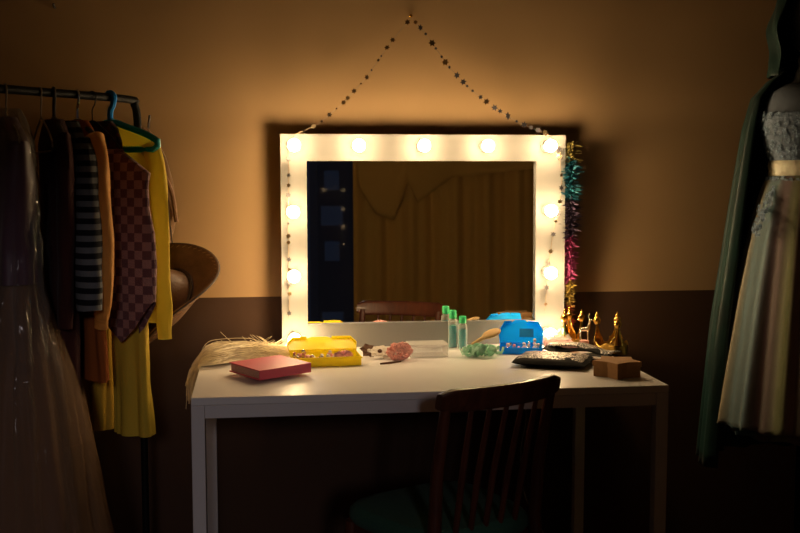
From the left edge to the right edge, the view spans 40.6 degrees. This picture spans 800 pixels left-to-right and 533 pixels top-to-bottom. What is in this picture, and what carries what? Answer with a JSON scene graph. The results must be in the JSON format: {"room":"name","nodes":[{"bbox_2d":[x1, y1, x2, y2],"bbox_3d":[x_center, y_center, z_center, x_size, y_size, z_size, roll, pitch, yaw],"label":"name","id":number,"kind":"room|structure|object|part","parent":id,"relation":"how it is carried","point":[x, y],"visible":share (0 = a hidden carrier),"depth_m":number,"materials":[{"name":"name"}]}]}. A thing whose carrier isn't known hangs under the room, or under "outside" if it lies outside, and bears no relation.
{"room":"backstage room","nodes":[
{"label":"backstage room","id":0,"kind":"room"},
{"bbox_2d":[0,0,795,532],"bbox_3d":[0.138,-0.386,3.701,5.150,2.750,0.120,-1,5,-8],"label":"wall","id":1,"kind":"structure","parent":0,"point":[656,95],"depth_m":3.66,"materials":[{"name":"paint"}]},
{"bbox_2d":[147,115,150,128],"bbox_3d":[-0.811,-0.460,3.485,0.012,0.055,0.080,-1,5,-15],"label":"coat hook","id":2,"kind":"object","parent":1,"relation":"attached to","point":[149,116],"visible":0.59,"depth_m":3.45,"materials":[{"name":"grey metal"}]},
{"bbox_2d":[142,127,178,242],"bbox_3d":[-0.838,-0.187,3.467,0.252,0.526,0.082,-1,5,-8],"label":"jacket","id":3,"kind":"object","parent":2,"relation":"hanging from","point":[172,205],"visible":0.1,"depth_m":3.46,"materials":[{"name":"brown fabric"}]},
{"bbox_2d":[168,206,172,242],"bbox_3d":[-0.727,-0.132,3.416,0.028,0.176,0.004,1,5,16],"label":"cord","id":4,"kind":"object","parent":3,"relation":"hanging from","point":[168,206],"visible":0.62,"depth_m":3.42,"materials":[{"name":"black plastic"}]},
{"bbox_2d":[148,243,219,343],"bbox_3d":[-0.738,0.106,3.308,0.355,0.344,0.244,1,5,12],"label":"hat","id":5,"kind":"object","parent":4,"relation":"hanging from","point":[194,269],"visible":0.38,"depth_m":3.33,"materials":[{"name":"brown"}]},
{"bbox_3d":[-0.752,0.086,3.331,0.116,0.203,0.166,32,21,-52],"label":"crown","id":6,"kind":"part","parent":5,"relation":"part of","materials":[{"name":"brown leather"}]},
{"bbox_3d":[0.430,1.230,1.630,5.150,0.100,4.750,-1,5,-8],"label":"floor","id":7,"kind":"structure","parent":0,"visible":0},
{"bbox_2d":[0,84,149,532],"bbox_3d":[-1.025,0.306,2.775,0.520,1.538,1.086,3,6,29],"label":"clothes rack","id":8,"kind":"object","parent":7,"relation":"on","point":[133,101],"visible":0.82,"depth_m":3.12,"materials":[{"name":"black metal"}]},
{"bbox_2d":[4,83,19,143],"bbox_3d":[-1.004,-0.384,2.753,0.005,0.166,0.348,-3,6,-29],"label":"hanger","id":9,"kind":"object","parent":8,"relation":"hanging from","point":[5,84],"visible":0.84,"depth_m":2.73,"materials":[{"name":"silver metal"}]},
{"bbox_3d":[-1.004,-0.344,2.757,0.005,0.084,0.348,-3,6,-29],"label":"arm","id":10,"kind":"part","parent":9,"relation":"part of","materials":[{"name":"silver metal"}]},
{"bbox_2d":[0,117,75,532],"bbox_3d":[-1.006,0.296,2.814,0.534,1.357,0.684,-3,6,-32],"label":"gown","id":11,"kind":"object","parent":8,"relation":"attached to","point":[18,188],"visible":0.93,"depth_m":2.67,"materials":[{"name":"pink"}]},
{"bbox_2d":[0,109,77,532],"bbox_3d":[-1.009,0.140,2.796,0.280,1.090,0.481,-2,6,-26],"label":"bag","id":12,"kind":"object","parent":11,"relation":"attached to","point":[30,136],"visible":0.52,"depth_m":2.67,"materials":[{"name":"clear plastic"}]},
{"bbox_2d":[32,86,52,153],"bbox_3d":[-0.948,-0.388,2.854,0.005,0.176,0.328,-3,6,-27],"label":"hanger","id":13,"kind":"object","parent":8,"relation":"hanging from","point":[51,150],"visible":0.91,"depth_m":2.84,"materials":[{"name":"silver metal"}]},
{"bbox_3d":[-0.948,-0.347,2.857,0.005,0.094,0.328,-3,6,-27],"label":"arm","id":14,"kind":"part","parent":13,"relation":"part of","materials":[{"name":"silver metal"}]},
{"bbox_2d":[51,86,64,132],"bbox_3d":[-0.926,-0.408,2.892,0.015,0.149,0.346,-2,6,-25],"label":"hanger","id":15,"kind":"object","parent":8,"relation":"hanging from","point":[59,126],"visible":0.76,"depth_m":2.87,"materials":[{"name":"black plastic"}]},
{"bbox_3d":[-0.926,-0.368,2.895,0.015,0.070,0.346,-2,6,-25],"label":"arm","id":16,"kind":"part","parent":15,"relation":"part of","materials":[{"name":"black plastic"}]},
{"bbox_2d":[38,119,84,446],"bbox_3d":[-0.927,0.029,2.931,0.096,0.847,0.440,-2,6,-25],"label":"coat","id":17,"kind":"object","parent":8,"relation":"hanging from","point":[56,167],"visible":0.82,"depth_m":2.79,"materials":[{"name":"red fabric"}]},
{"bbox_2d":[36,121,102,311],"bbox_3d":[-0.909,-0.144,2.953,0.084,0.502,0.524,-3,6,-32],"label":"striped shirt","id":18,"kind":"object","parent":8,"relation":"hanging from","point":[88,254],"visible":0.45,"depth_m":2.76,"materials":[{"name":"black fabric"}]},
{"bbox_2d":[73,89,94,133],"bbox_3d":[-0.885,-0.414,2.965,0.020,0.146,0.325,-3,6,-33],"label":"hanger","id":19,"kind":"object","parent":8,"relation":"hanging from","point":[88,129],"visible":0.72,"depth_m":2.95,"materials":[{"name":"silver metal"}]},
{"bbox_3d":[-0.885,-0.375,2.968,0.020,0.066,0.325,-3,6,-33],"label":"arm","id":20,"kind":"part","parent":19,"relation":"part of","materials":[{"name":"black plastic"}]},
{"bbox_2d":[71,120,113,382],"bbox_3d":[-0.885,-0.052,2.997,0.065,0.698,0.496,-3,6,-33],"label":"garment","id":21,"kind":"object","parent":8,"relation":"hanging from","point":[93,324],"visible":0.32,"depth_m":2.82,"materials":[{"name":"brown fabric"}]},
{"bbox_2d":[89,91,120,148],"bbox_3d":[-0.858,-0.402,3.015,0.224,0.176,0.006,3,6,29],"label":"hanger","id":22,"kind":"object","parent":8,"relation":"hanging from","point":[92,120],"visible":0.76,"depth_m":3.00,"materials":[{"name":"black plastic"}]},
{"bbox_3d":[-0.858,-0.362,3.019,0.224,0.095,0.006,3,6,29],"label":"arm","id":23,"kind":"part","parent":22,"relation":"part of","materials":[{"name":"black plastic"}]},
{"bbox_2d":[107,149,156,341],"bbox_3d":[-0.817,-0.059,3.023,0.342,0.534,0.055,3,6,29],"label":"vest","id":24,"kind":"object","parent":22,"relation":"hanging from","point":[135,259],"visible":0.54,"depth_m":2.95,"materials":[{"name":"fabric"}]},
{"bbox_2d":[90,121,122,148],"bbox_3d":[-0.842,-0.200,3.062,0.200,0.420,0.040,5,7,43],"label":"plaid shirt","id":25,"kind":"object","parent":8,"relation":"hanging from","point":[110,127],"visible":0.2,"depth_m":3.00,"materials":[{"name":"red fabric"}]},
{"bbox_2d":[81,322,155,437],"bbox_3d":[-0.828,0.177,3.094,0.293,0.595,0.076,3,6,29],"label":"skirt","id":26,"kind":"object","parent":8,"relation":"hanging from","point":[123,404],"visible":0.37,"depth_m":3.05,"materials":[{"name":"yellow fabric"}]},
{"bbox_3d":[-0.890,0.198,3.134,0.147,0.545,0.070,3,6,29],"label":"trouser leg","id":27,"kind":"part","parent":26,"relation":"part of","materials":[{"name":"yellow fabric"}]},
{"bbox_3d":[-0.763,0.205,3.060,0.144,0.545,0.076,3,6,29],"label":"trouser leg","id":28,"kind":"part","parent":26,"relation":"part of","materials":[{"name":"yellow fabric"}]},
{"bbox_2d":[103,90,160,152],"bbox_3d":[-0.824,-0.413,3.076,0.364,0.179,0.019,3,6,29],"label":"hanger","id":29,"kind":"object","parent":8,"relation":"hanging from","point":[127,149],"visible":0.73,"depth_m":3.04,"materials":[{"name":"blue plastic"}]},
{"bbox_3d":[-0.824,-0.372,3.079,0.364,0.098,0.019,3,6,29],"label":"arm","id":30,"kind":"part","parent":29,"relation":"part of","materials":[{"name":"teal plastic"}]},
{"bbox_2d":[117,127,172,339],"bbox_3d":[-0.822,-0.103,3.106,0.420,0.604,0.078,3,6,29],"label":"shirt","id":31,"kind":"object","parent":29,"relation":"hanging from","point":[153,162],"visible":0.24,"depth_m":3.02,"materials":[{"name":"yellow fabric"}]},
{"bbox_2d":[191,344,668,532],"bbox_3d":[0.046,0.663,3.256,1.273,0.740,0.775,-1,5,-8],"label":"table","id":32,"kind":"object","parent":7,"relation":"on","point":[409,385],"visible":0.54,"depth_m":2.94,"materials":[{"name":"white laminate"}]},
{"bbox_3d":[-0.519,0.713,2.810,0.034,0.720,0.034,-1,5,-8],"label":"leg","id":33,"kind":"part","parent":32,"relation":"part of","materials":[{"name":"white paint"}]},
{"bbox_3d":[-0.617,0.648,3.542,0.034,0.720,0.034,-1,5,-8],"label":"leg","id":34,"kind":"part","parent":32,"relation":"part of","materials":[{"name":"white paint"}]},
{"bbox_2d":[185,334,301,405],"bbox_3d":[-0.464,0.313,3.328,0.399,0.184,0.330,-1,5,-13],"label":"wig","id":35,"kind":"object","parent":32,"relation":"on","point":[216,353],"visible":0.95,"depth_m":3.27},
{"bbox_2d":[229,355,310,380],"bbox_3d":[-0.368,0.286,3.065,0.195,0.027,0.167,-5,7,-43],"label":"book","id":36,"kind":"object","parent":32,"relation":"on","point":[263,368],"visible":1,"depth_m":3.03,"materials":[{"name":"red paper"}]},
{"bbox_2d":[287,336,362,366],"bbox_3d":[-0.231,0.256,3.276,0.215,0.067,0.174,-1,5,-10],"label":"pencil case","id":37,"kind":"object","parent":32,"relation":"on","point":[315,346],"visible":0.69,"depth_m":3.31,"materials":[{"name":"yellow plastic"}]},
{"bbox_3d":[-0.241,0.237,3.331,0.215,0.040,0.061,-1,5,-10],"label":"lid","id":38,"kind":"part","parent":37,"relation":"part of","materials":[{"name":"yellow plastic"}]},
{"bbox_2d":[289,350,362,366],"bbox_3d":[-0.225,0.278,3.249,0.211,0.028,0.114,-1,5,-10],"label":"tray","id":39,"kind":"object","parent":37,"relation":"attached to","point":[355,360],"depth_m":3.21,"materials":[{"name":"yellow plastic"}]},
{"bbox_2d":[333,350,352,356],"bbox_3d":[-0.171,0.272,3.250,0.062,0.037,0.059,5,7,43],"label":"scrunchie","id":40,"kind":"object","parent":37,"relation":"in","point":[345,353],"visible":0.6,"depth_m":3.25,"materials":[{"name":"pink fabric"}]},
{"bbox_2d":[360,344,373,356],"bbox_3d":[-0.098,0.264,3.378,0.052,0.043,0.047,-4,6,-34],"label":"flower","id":41,"kind":"object","parent":32,"relation":"on","point":[366,347],"visible":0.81,"depth_m":3.38,"materials":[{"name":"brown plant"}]},
{"bbox_2d":[368,345,386,357],"bbox_3d":[-0.064,0.265,3.344,0.069,0.033,0.066,1,5,6],"label":"flower","id":42,"kind":"object","parent":32,"relation":"on","point":[380,351],"visible":0.97,"depth_m":3.34,"materials":[{"name":"white fabric"}]},
{"bbox_2d":[380,361,400,364],"bbox_3d":[-0.027,0.289,3.239,0.070,0.007,0.008,-3,6,-28],"label":"stick","id":43,"kind":"object","parent":32,"relation":"on","point":[392,362],"visible":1,"depth_m":3.23,"materials":[{"name":"brown wood"}]},
{"bbox_2d":[386,341,412,360],"bbox_3d":[-0.001,0.258,3.308,0.079,0.057,0.069,-4,6,-35],"label":"pompom","id":44,"kind":"object","parent":32,"relation":"on","point":[404,348],"visible":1,"depth_m":3.29,"materials":[{"name":"pink fabric"}]},
{"bbox_2d":[280,134,565,346],"bbox_3d":[0.086,-0.083,3.543,0.945,0.696,0.121,-1,5,-8],"label":"vanity mirror","id":45,"kind":"object","parent":32,"relation":"on","point":[391,234],"visible":0.9,"depth_m":3.57,"materials":[{"name":"grey mirror"}]},
{"bbox_3d":[-0.340,-0.174,3.444,0.040,0.040,0.040,-1,4,-8],"label":"bulb","id":46,"kind":"part","parent":45,"relation":"part of","materials":[{"name":"white glass"}]},
{"bbox_3d":[-0.339,0.235,3.474,0.040,0.040,0.040,-1,4,-8],"label":"bulb","id":47,"kind":"part","parent":45,"relation":"part of","materials":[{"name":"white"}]},
{"bbox_3d":[-0.340,0.032,3.459,0.040,0.040,0.040,-1,4,-8],"label":"bulb","id":48,"kind":"part","parent":45,"relation":"part of","materials":[{"name":"white glass"}]},
{"bbox_3d":[-0.337,-0.385,3.429,0.040,0.040,0.040,-1,4,-8],"label":"bulb","id":49,"kind":"part","parent":45,"relation":"part of","materials":[{"name":"white glass"}]},
{"bbox_3d":[-0.131,-0.388,3.457,0.040,0.040,0.040,-1,4,-8],"label":"bulb","id":50,"kind":"part","parent":45,"relation":"part of","materials":[{"name":"white glass"}]},
{"bbox_2d":[307,161,534,323],"bbox_3d":[0.073,-0.082,3.580,0.761,0.532,0.012,-1,4,-8],"label":"mirror glass","id":51,"kind":"object","parent":45,"relation":"attached to","point":[389,242],"depth_m":3.57,"materials":[{"name":"silver"}]},
{"bbox_3d":[0.079,-0.390,3.484,0.040,0.040,0.040,-1,4,-8],"label":"bulb","id":52,"kind":"part","parent":45,"relation":"part of","materials":[{"name":"white glass"}]},
{"bbox_3d":[0.287,-0.393,3.512,0.040,0.040,0.040,-1,4,-8],"label":"bulb","id":53,"kind":"part","parent":45,"relation":"part of","materials":[{"name":"white glass"}]},
{"bbox_2d":[541,141,547,151],"bbox_3d":[0.489,-0.397,3.574,0.037,0.037,0.034,-1,4,-8],"label":"socket","id":54,"kind":"object","parent":45,"relation":"attached to","point":[543,149],"depth_m":3.58,"materials":[{"name":"white"}]},
{"bbox_2d":[542,205,547,215],"bbox_3d":[0.494,-0.186,3.589,0.037,0.037,0.034,-1,4,-8],"label":"socket","id":55,"kind":"object","parent":45,"relation":"attached to","point":[544,207],"depth_m":3.60,"materials":[{"name":"white"}]},
{"bbox_2d":[542,266,548,276],"bbox_3d":[0.494,0.019,3.604,0.037,0.037,0.034,-1,4,-8],"label":"socket","id":56,"kind":"object","parent":45,"relation":"attached to","point":[544,268],"depth_m":3.61,"materials":[{"name":"white"}]},
{"bbox_3d":[0.499,0.225,3.584,0.040,0.040,0.040,-1,4,-8],"label":"bulb","id":57,"kind":"part","parent":45,"relation":"part of","materials":[{"name":"white glass"}]},
{"bbox_3d":[0.499,0.022,3.570,0.040,0.040,0.040,-1,4,-8],"label":"bulb","id":58,"kind":"part","parent":45,"relation":"part of","materials":[{"name":"white glass"}]},
{"bbox_3d":[0.494,-0.395,3.539,0.040,0.040,0.040,-1,4,-8],"label":"bulb","id":59,"kind":"part","parent":45,"relation":"part of","materials":[{"name":"white glass"}]},
{"bbox_3d":[0.499,-0.184,3.555,0.040,0.040,0.040,-1,4,-8],"label":"bulb","id":60,"kind":"part","parent":45,"relation":"part of","materials":[{"name":"white glass"}]},
{"bbox_2d":[561,141,584,323],"bbox_3d":[0.573,-0.097,3.634,0.109,0.652,0.082,-1,5,-8],"label":"tinsel garland","id":61,"kind":"object","parent":45,"relation":"hanging from","point":[569,232],"visible":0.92,"depth_m":3.62,"materials":[{"name":"multicoloured plastic"}]},
{"bbox_2d":[405,340,448,357],"bbox_3d":[0.085,0.259,3.397,0.123,0.040,0.085,-1,5,-9],"label":"plastic box","id":62,"kind":"object","parent":32,"relation":"on","point":[444,353],"visible":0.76,"depth_m":3.39,"materials":[{"name":"white plastic"}]},
{"bbox_3d":[0.085,0.244,3.395,0.123,0.010,0.085,-1,5,-10],"label":"lid","id":63,"kind":"part","parent":62,"relation":"part of","materials":[{"name":"white plastic"}]},
{"bbox_2d":[448,310,457,347],"bbox_3d":[0.173,0.205,3.540,0.031,0.122,0.031,-1,5,-8],"label":"bottle","id":64,"kind":"object","parent":32,"relation":"on","point":[452,329],"visible":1,"depth_m":3.53,"materials":[{"name":"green plastic"}]},
{"bbox_2d":[458,316,466,348],"bbox_3d":[0.204,0.214,3.522,0.031,0.106,0.031,-1,5,-8],"label":"bottle","id":65,"kind":"object","parent":32,"relation":"on","point":[462,332],"visible":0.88,"depth_m":3.51,"materials":[{"name":"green plastic"}]},
{"bbox_2d":[459,343,503,356],"bbox_3d":[0.258,0.261,3.366,0.143,0.044,0.096,-1,5,-8],"label":"ribbon","id":66,"kind":"object","parent":32,"relation":"on","point":[477,349],"visible":1,"depth_m":3.35,"materials":[{"name":"green fabric"}]},
{"bbox_2d":[471,328,500,344],"bbox_3d":[0.275,0.226,3.454,0.098,0.053,0.035,-1,5,-7],"label":"hairbrush","id":67,"kind":"object","parent":32,"relation":"on","point":[494,332],"visible":0.97,"depth_m":3.44,"materials":[{"name":"brown wood"}]},
{"bbox_3d":[0.251,0.235,3.447,0.052,0.019,0.013,-22,35,-13],"label":"handle","id":68,"kind":"part","parent":67,"relation":"part of","materials":[{"name":"brown wood"}]},
{"bbox_2d":[499,320,543,353],"bbox_3d":[0.389,0.226,3.468,0.145,0.092,0.136,1,5,6],"label":"case","id":69,"kind":"object","parent":32,"relation":"on","point":[516,332],"visible":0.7,"depth_m":3.50,"materials":[{"name":"blue plastic"}]},
{"bbox_2d":[499,343,542,353],"bbox_3d":[0.386,0.263,3.445,0.141,0.022,0.084,1,5,6],"label":"tray","id":70,"kind":"object","parent":69,"relation":"on","point":[507,350],"depth_m":3.41,"materials":[{"name":"blue plastic"}]},
{"bbox_2d":[511,351,592,367],"bbox_3d":[0.457,0.279,3.230,0.224,0.035,0.175,2,5,18],"label":"clutch bag","id":71,"kind":"object","parent":32,"relation":"on","point":[530,358],"visible":1,"depth_m":3.18,"materials":[{"name":"black fabric"}]},
{"bbox_3d":[0.460,0.270,3.237,0.202,0.020,0.140,2,5,18],"label":"sequin panel","id":72,"kind":"part","parent":71,"relation":"part of","materials":[{"name":"silver metal"}]},
{"bbox_2d":[542,327,571,345],"bbox_3d":[0.499,0.233,3.536,0.104,0.061,0.091,-1,5,-8],"label":"tissue","id":73,"kind":"object","parent":32,"relation":"on","point":[557,335],"visible":0.57,"depth_m":3.53,"materials":[{"name":"white paper"}]},
{"bbox_2d":[543,339,576,351],"bbox_3d":[0.516,0.253,3.469,0.110,0.037,0.070,0,5,-1],"label":"pouch","id":74,"kind":"object","parent":32,"relation":"on","point":[547,341],"visible":0.43,"depth_m":3.46,"materials":[{"name":"pink fabric"}]},
{"bbox_2d":[561,307,584,341],"bbox_3d":[0.563,0.201,3.557,0.080,0.127,0.078,-1,5,-8],"label":"crown","id":75,"kind":"object","parent":32,"relation":"on","point":[567,329],"depth_m":3.53,"materials":[{"name":"gold metal"}]},
{"bbox_3d":[0.538,0.161,3.530,0.025,0.042,0.025,-1,5,-8],"label":"knob","id":76,"kind":"part","parent":75,"relation":"part of","materials":[{"name":"gold metal"}]},
{"bbox_3d":[0.562,0.156,3.580,0.025,0.042,0.025,-1,5,-8],"label":"knob","id":77,"kind":"part","parent":75,"relation":"part of","materials":[{"name":"gold metal"}]},
{"bbox_3d":[0.594,0.160,3.533,0.025,0.042,0.025,-1,5,-8],"label":"knob","id":78,"kind":"part","parent":75,"relation":"part of","materials":[{"name":"gold metal"}]},
{"bbox_3d":[0.612,0.633,3.704,0.034,0.720,0.034,-1,5,-8],"label":"leg","id":79,"kind":"part","parent":32,"relation":"part of","materials":[{"name":"white paint"}]},
{"bbox_2d":[543,342,621,362],"bbox_3d":[0.557,0.263,3.338,0.242,0.048,0.109,5,7,42],"label":"clutch bag","id":80,"kind":"object","parent":32,"relation":"on","point":[595,351],"depth_m":3.33,"materials":[{"name":"black fabric"}]},
{"bbox_2d":[593,311,627,354],"bbox_3d":[0.672,0.212,3.430,0.108,0.127,0.119,0,5,-5],"label":"crown","id":81,"kind":"object","parent":32,"relation":"on","point":[615,342],"depth_m":3.40,"materials":[{"name":"gold metal"}]},
{"bbox_3d":[0.633,0.166,3.466,0.025,0.042,0.025,-1,5,-8],"label":"knob","id":82,"kind":"part","parent":81,"relation":"part of","materials":[{"name":"gold metal"}]},
{"bbox_3d":[0.682,0.174,3.380,0.025,0.042,0.025,-1,5,-8],"label":"knob","id":83,"kind":"part","parent":81,"relation":"part of","materials":[{"name":"gold metal"}]},
{"bbox_2d":[592,356,641,379],"bbox_3d":[0.608,0.286,3.058,0.130,0.045,0.136,-1,5,-8],"label":"box","id":84,"kind":"object","parent":32,"relation":"on","point":[617,368],"visible":1,"depth_m":3.03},
{"bbox_3d":[0.608,0.271,3.057,0.130,0.015,0.136,-1,5,-8],"label":"lid","id":85,"kind":"part","parent":84,"relation":"part of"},
{"bbox_3d":[0.709,0.699,2.972,0.034,0.720,0.034,-1,5,-8],"label":"leg","id":86,"kind":"part","parent":32,"relation":"part of","materials":[{"name":"white paint"}]},
{"bbox_3d":[0.593,0.255,3.479,0.034,0.033,0.034,-1,5,-8],"label":"jar","id":87,"kind":"object","parent":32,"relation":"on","visible":0},
{"bbox_2d":[580,313,592,339],"bbox_3d":[0.599,0.194,3.473,0.041,0.087,0.020,1,5,7],"label":"deer figurine","id":88,"kind":"object","parent":87,"relation":"on","point":[587,328],"visible":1,"depth_m":3.47,"materials":[{"name":"gold metal"}]},
{"bbox_2d":[345,374,560,532],"bbox_3d":[0.135,0.669,2.862,0.410,0.805,0.485,-4,6,-35],"label":"dining chair","id":89,"kind":"object","parent":7,"relation":"on","point":[436,506],"visible":1,"depth_m":2.74,"materials":[{"name":"brown wood"}]},
{"bbox_3d":[-0.133,0.873,2.948,0.039,0.377,0.042,-4,6,-35],"label":"leg","id":90,"kind":"part","parent":89,"relation":"part of","materials":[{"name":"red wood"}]},
{"bbox_3d":[0.110,0.658,2.895,0.410,0.058,0.400,-4,6,-35],"label":"seat","id":91,"kind":"part","parent":89,"relation":"part of","materials":[{"name":"green fabric"}]},
{"bbox_3d":[0.110,0.709,2.900,0.370,0.045,0.350,-4,6,-35],"label":"seat frame","id":92,"kind":"part","parent":89,"relation":"part of","materials":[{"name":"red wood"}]},
{"bbox_3d":[0.097,0.707,2.622,0.036,0.770,0.099,-2,6,-26],"label":"leg","id":93,"kind":"part","parent":89,"relation":"part of","materials":[{"name":"red wood"}]},
{"bbox_3d":[0.258,0.313,2.657,0.385,0.060,0.062,-4,6,-35],"label":"rail","id":94,"kind":"part","parent":89,"relation":"part of","materials":[{"name":"red wood"}]},
{"bbox_3d":[0.376,0.690,2.821,0.099,0.770,0.036,5,7,44],"label":"leg","id":95,"kind":"part","parent":89,"relation":"part of","materials":[{"name":"red wood"}]},
{"bbox_2d":[785,0,799,532],"bbox_3d":[1.302,0.045,3.537,0.428,1.916,0.372,-1,5,-8],"label":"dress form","id":96,"kind":"object","parent":7,"relation":"on","point":[792,19],"visible":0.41,"depth_m":3.42,"materials":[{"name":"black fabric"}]},
{"bbox_2d":[696,0,799,467],"bbox_3d":[1.318,-0.189,3.570,0.650,1.663,0.357,0,5,5],"label":"cape","id":97,"kind":"object","parent":96,"relation":"on","point":[751,169],"visible":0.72,"depth_m":3.49,"materials":[{"name":"green fabric"}]},
{"bbox_2d":[766,0,799,78],"bbox_3d":[1.312,-0.809,3.450,0.282,0.406,0.199,0,5,4],"label":"hood","id":98,"kind":"object","parent":97,"relation":"attached to","point":[783,56],"depth_m":3.45,"materials":[{"name":"green fabric"}]},
{"bbox_2d":[717,83,799,445],"bbox_3d":[1.309,-0.018,3.471,0.586,1.121,0.482,-1,5,-8],"label":"gown","id":99,"kind":"object","parent":96,"relation":"on","point":[760,397],"visible":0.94,"depth_m":3.36,"materials":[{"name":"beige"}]},
{"bbox_3d":[0.036,-0.831,3.580,0.012,0.012,0.012,-1,5,-8],"label":"pin","id":100,"kind":"object","parent":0,"visible":0},
{"bbox_2d":[285,18,563,315],"bbox_3d":[0.082,-0.329,3.557,0.921,0.983,0.122,-1,5,-8],"label":"garland","id":101,"kind":"object","parent":100,"relation":"hanging from","point":[559,156],"visible":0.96,"depth_m":3.56,"materials":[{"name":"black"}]}
]}

